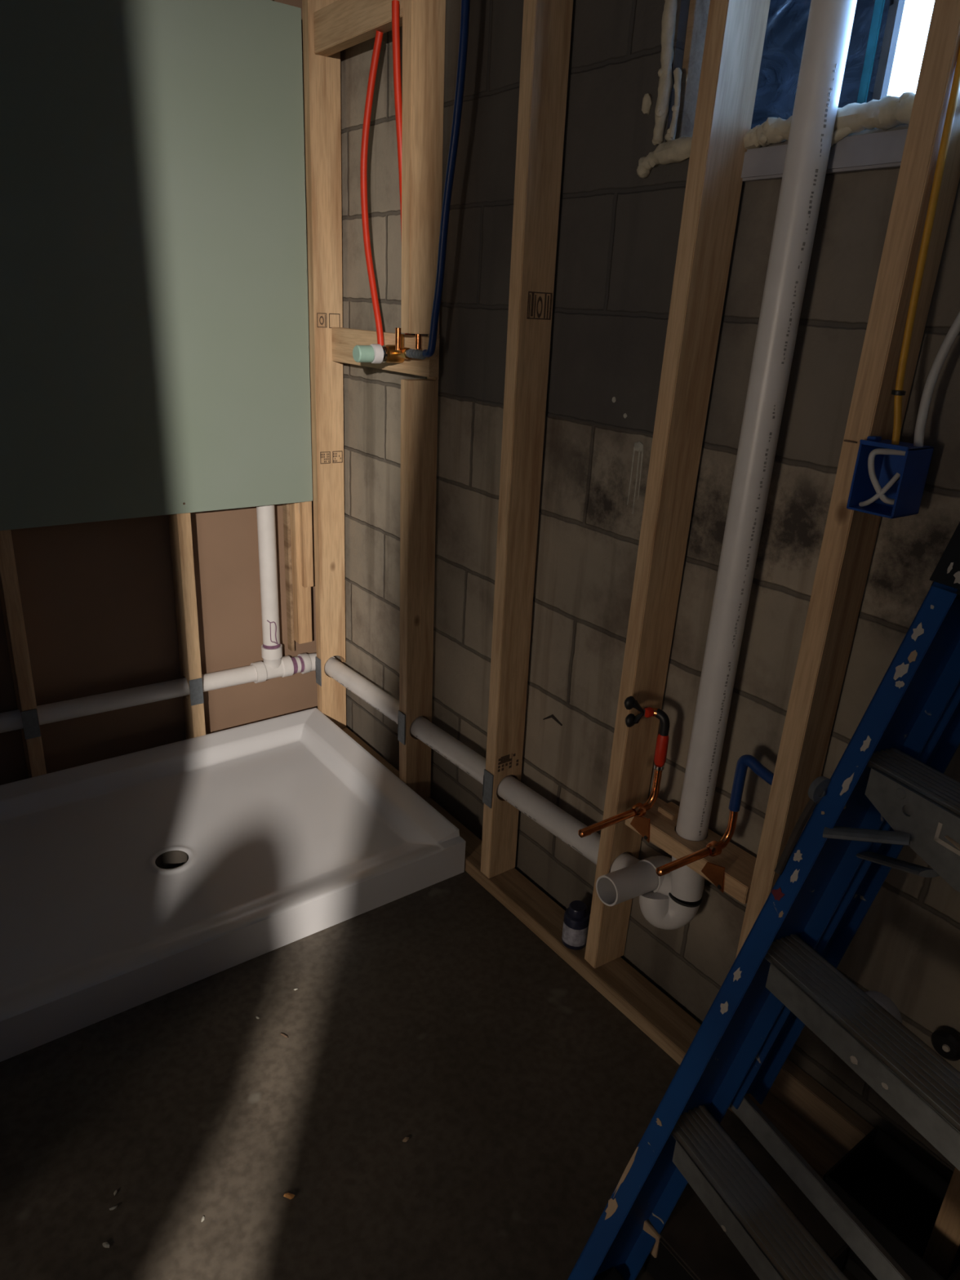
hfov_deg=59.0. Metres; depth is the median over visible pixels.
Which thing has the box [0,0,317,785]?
wall
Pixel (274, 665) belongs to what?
drain pipe
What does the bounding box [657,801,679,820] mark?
scrap
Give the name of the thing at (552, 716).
mortar gouge
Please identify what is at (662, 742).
shutoff valve
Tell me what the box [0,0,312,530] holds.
sheet
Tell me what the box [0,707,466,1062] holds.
shower tray
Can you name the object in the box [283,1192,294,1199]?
chip
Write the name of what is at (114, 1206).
crumb
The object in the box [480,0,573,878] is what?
stud
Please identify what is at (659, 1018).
plate
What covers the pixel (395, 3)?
tube
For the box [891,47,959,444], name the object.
cable
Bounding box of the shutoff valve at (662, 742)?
[623,696,670,770]
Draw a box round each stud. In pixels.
[0,529,46,777]
[168,512,205,739]
[302,0,346,728]
[397,0,445,799]
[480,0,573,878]
[584,0,770,968]
[735,0,959,958]
[922,1167,959,1279]
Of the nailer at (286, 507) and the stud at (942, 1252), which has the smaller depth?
the stud at (942, 1252)
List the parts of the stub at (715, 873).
ear plate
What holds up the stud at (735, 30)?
on the plate at (659, 1018)
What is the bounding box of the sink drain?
[595,855,704,929]
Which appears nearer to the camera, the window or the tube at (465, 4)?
the window
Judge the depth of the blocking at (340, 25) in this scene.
2.04 m
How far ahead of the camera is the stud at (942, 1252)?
1.30 m
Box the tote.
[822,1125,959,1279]
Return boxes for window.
[675,0,911,139]
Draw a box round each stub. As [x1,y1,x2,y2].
[577,765,662,842]
[655,810,737,893]
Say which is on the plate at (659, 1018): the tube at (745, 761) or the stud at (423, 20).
the stud at (423, 20)
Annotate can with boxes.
[561,900,590,950]
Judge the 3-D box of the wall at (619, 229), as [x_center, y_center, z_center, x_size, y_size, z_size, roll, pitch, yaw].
[1.395,0.174,0.455,0.200,2.320,6.101,-13,26,-34]
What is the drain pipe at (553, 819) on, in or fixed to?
attached to the stud at (322, 73)
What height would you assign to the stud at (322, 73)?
2.242 m
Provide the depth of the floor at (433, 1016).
1.58 m
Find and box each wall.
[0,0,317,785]
[333,0,959,1182]
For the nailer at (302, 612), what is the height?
0.608 m
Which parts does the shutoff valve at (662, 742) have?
wing handle, red knob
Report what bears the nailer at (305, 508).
attached to the nailer at (302, 612)
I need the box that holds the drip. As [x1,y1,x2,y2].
[626,441,644,514]
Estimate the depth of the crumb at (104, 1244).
1.35 m
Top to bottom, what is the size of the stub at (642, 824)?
0.152 m
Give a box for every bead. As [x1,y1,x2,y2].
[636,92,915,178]
[652,0,677,145]
[664,67,681,141]
[831,126,853,146]
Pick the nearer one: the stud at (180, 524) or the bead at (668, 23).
the bead at (668, 23)
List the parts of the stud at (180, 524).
nail plate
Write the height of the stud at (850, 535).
2.242 m
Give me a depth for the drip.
1.66 m
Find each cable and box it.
[858,311,959,506]
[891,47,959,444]
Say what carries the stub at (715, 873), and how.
on the blocking at (739, 864)
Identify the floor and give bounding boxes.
[0,866,857,1279]
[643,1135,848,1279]
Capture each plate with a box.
[423,797,701,1064]
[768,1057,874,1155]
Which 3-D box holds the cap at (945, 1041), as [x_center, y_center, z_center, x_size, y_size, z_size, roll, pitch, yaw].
[0.738,0.638,1.338,0.029,0.048,0.048,-13,26,-34]
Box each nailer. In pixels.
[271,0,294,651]
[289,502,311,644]
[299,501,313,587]
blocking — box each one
[313,0,402,56]
[331,327,439,377]
[625,797,756,904]
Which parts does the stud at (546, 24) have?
nail plate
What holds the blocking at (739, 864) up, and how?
attached to the stud at (850, 535)
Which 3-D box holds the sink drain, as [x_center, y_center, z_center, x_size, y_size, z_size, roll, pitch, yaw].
[0.334,0.486,1.711,0.198,0.190,0.194,-13,26,-34]
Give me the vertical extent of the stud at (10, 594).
2.242 m
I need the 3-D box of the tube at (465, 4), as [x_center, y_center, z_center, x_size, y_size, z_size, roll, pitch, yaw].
[-0.071,-1.122,1.833,0.021,0.981,0.125,-13,26,-34]
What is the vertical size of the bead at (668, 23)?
0.422 m
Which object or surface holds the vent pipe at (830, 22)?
attached to the sink drain
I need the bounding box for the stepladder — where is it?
[567,521,959,1279]
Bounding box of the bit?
[402,1137,408,1142]
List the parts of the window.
frame, glass pane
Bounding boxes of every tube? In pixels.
[360,31,383,345]
[391,0,411,334]
[422,0,470,357]
[728,754,773,812]
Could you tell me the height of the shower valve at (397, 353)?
0.088 m
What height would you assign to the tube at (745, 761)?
0.116 m
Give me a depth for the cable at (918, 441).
1.15 m
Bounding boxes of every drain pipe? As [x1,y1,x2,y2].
[0,504,334,733]
[324,657,631,872]
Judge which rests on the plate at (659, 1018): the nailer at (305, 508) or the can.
the can
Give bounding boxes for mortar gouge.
[542,714,562,725]
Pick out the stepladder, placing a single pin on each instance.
(889, 790)
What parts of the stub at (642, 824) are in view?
ear plate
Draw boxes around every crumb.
[102,1241,109,1248]
[109,1205,117,1210]
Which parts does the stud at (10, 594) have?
nail plate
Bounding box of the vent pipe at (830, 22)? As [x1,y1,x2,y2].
[675,0,857,840]
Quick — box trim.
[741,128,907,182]
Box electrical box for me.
[846,435,933,519]
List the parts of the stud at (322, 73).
nail plate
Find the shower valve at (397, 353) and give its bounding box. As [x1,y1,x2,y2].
[352,327,426,363]
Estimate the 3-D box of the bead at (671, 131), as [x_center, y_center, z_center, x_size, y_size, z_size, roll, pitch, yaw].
[0.332,-0.911,1.446,0.016,0.112,0.018,-13,26,-34]
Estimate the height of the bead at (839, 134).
0.056 m
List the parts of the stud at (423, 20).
nail plate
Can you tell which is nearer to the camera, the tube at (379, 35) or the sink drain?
the sink drain
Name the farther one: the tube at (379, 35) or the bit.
the tube at (379, 35)
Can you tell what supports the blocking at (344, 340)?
attached to the stud at (423, 20)
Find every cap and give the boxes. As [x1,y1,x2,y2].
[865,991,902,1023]
[930,1026,959,1061]

